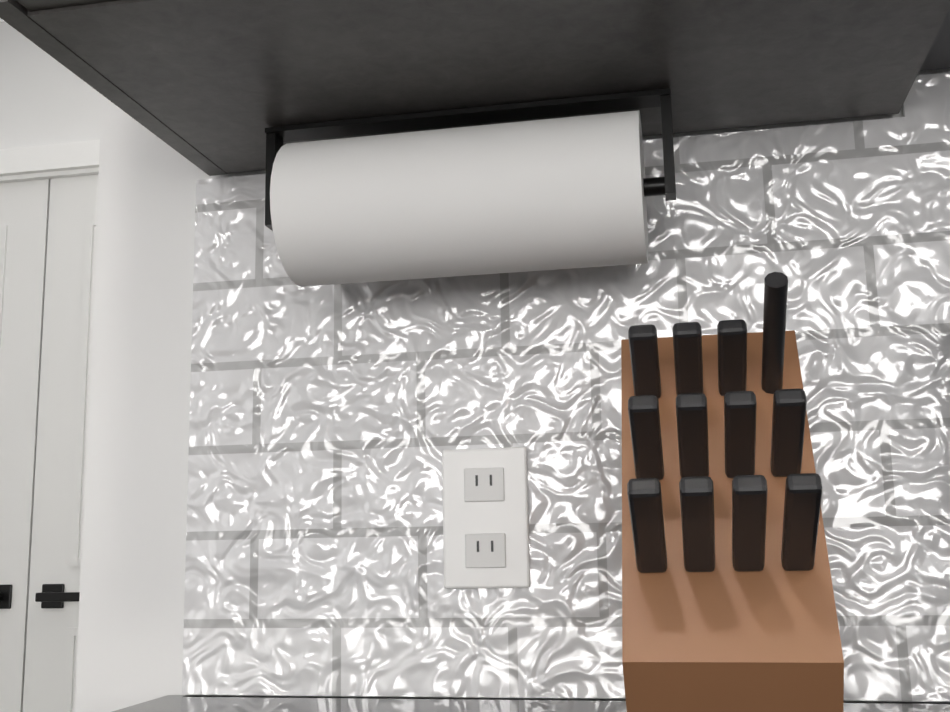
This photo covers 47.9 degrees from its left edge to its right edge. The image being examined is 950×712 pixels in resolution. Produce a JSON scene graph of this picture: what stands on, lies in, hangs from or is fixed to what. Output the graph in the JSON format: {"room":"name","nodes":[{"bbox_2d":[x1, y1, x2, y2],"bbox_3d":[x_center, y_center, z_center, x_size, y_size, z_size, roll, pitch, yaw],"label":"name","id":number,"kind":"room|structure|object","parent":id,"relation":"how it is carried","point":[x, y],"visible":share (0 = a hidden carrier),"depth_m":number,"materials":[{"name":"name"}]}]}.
{"room":"kitchen","nodes":[
{"label":"kitchen","id":0,"kind":"room"},
{"bbox_2d":[0,21,101,148],"bbox_3d":[-2.217,0.356,3.008,3.920,2.500,0.120,-3,-10,11],"label":"wall","id":1,"kind":"structure","parent":0,"point":[46,98],"depth_m":2.92,"materials":[{"name":"white paint"}]},
{"bbox_2d":[0,179,50,711],"bbox_3d":[-1.438,0.528,2.765,0.612,2.032,0.097,-3,-10,11],"label":"closet door","id":2,"kind":"structure","parent":1,"relation":"in","point":[24,212],"depth_m":2.80,"materials":[{"name":"white wood"}]},
{"bbox_2d":[0,140,99,182],"bbox_3d":[-1.129,0.485,2.746,1.380,2.115,0.118,-3,-10,11],"label":"trim","id":3,"kind":"structure","parent":1,"relation":"attached to","point":[52,161],"depth_m":2.87,"materials":[{"name":"white wood"}]},
{"bbox_2d":[23,175,97,711],"bbox_3d":[-0.832,0.496,2.648,0.612,2.032,0.097,-3,-10,11],"label":"closet door","id":4,"kind":"structure","parent":1,"relation":"in","point":[52,623],"depth_m":2.75,"materials":[{"name":"white wood"}]},
{"bbox_2d":[74,68,949,711],"bbox_3d":[1.476,-0.117,0.711,3.720,2.500,0.120,-3,-10,11],"label":"wall","id":5,"kind":"structure","parent":0,"point":[130,620],"depth_m":0.98,"materials":[{"name":"white paint"}]},
{"bbox_2d":[0,0,949,175],"bbox_3d":[0.008,-0.598,0.828,0.607,0.780,0.367,-3,-10,11],"label":"upper cabinet","id":6,"kind":"object","parent":5,"relation":"attached to","point":[212,87],"visible":1,"depth_m":0.77,"materials":[{"name":"grey wood"}]},
{"bbox_2d":[265,88,675,286],"bbox_3d":[-0.008,-0.129,0.848,0.328,0.131,0.116,-3,-10,11],"label":"paper towel","id":7,"kind":"object","parent":6,"relation":"attached to","point":[552,194],"visible":1,"depth_m":0.80,"materials":[{"name":"white paper"}]},
{"bbox_2d":[182,72,949,700],"bbox_3d":[0.706,-0.004,0.780,1.962,0.497,0.008,-3,-10,11],"label":"backsplash","id":8,"kind":"structure","parent":5,"relation":"attached to","point":[328,424],"depth_m":0.90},
{"bbox_2d":[442,447,529,588],"bbox_3d":[0.009,0.134,0.889,0.072,0.115,0.008,-3,-10,11],"label":"electrical outlet","id":9,"kind":"object","parent":8,"relation":"attached to","point":[485,522],"visible":1,"depth_m":0.89,"materials":[{"name":"white plastic"}]},
{"bbox_2d":[920,9,949,70],"bbox_3d":[0.672,-0.511,0.617,0.754,0.443,0.484,-3,-10,11],"label":"over-the-range microwave","id":10,"kind":"object","parent":5,"relation":"attached to","point":[937,57],"depth_m":0.85,"materials":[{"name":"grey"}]},
{"bbox_3d":[-1.275,0.653,-2.701,7.900,0.100,7.293,-3,-10,11],"label":"floor","id":11,"kind":"structure","parent":0,"visible":0},
{"bbox_3d":[0.009,0.693,0.464,0.643,0.873,0.656,-3,-10,11],"label":"base cabinet","id":12,"kind":"object","parent":11,"relation":"on","visible":0},
{"bbox_2d":[113,695,949,711],"bbox_3d":[-0.005,0.243,0.557,0.661,0.040,0.633,-3,-10,11],"label":"countertop","id":13,"kind":"structure","parent":12,"relation":"on","point":[192,703],"depth_m":0.84,"materials":[{"name":"black stone"}]},
{"bbox_2d":[621,272,843,711],"bbox_3d":[0.159,0.101,0.698,0.120,0.282,0.267,-3,-10,11],"label":"knife block","id":14,"kind":"object","parent":13,"relation":"on","point":[728,602],"visible":1,"depth_m":0.62,"materials":[{"name":"brown wood"}]}
]}

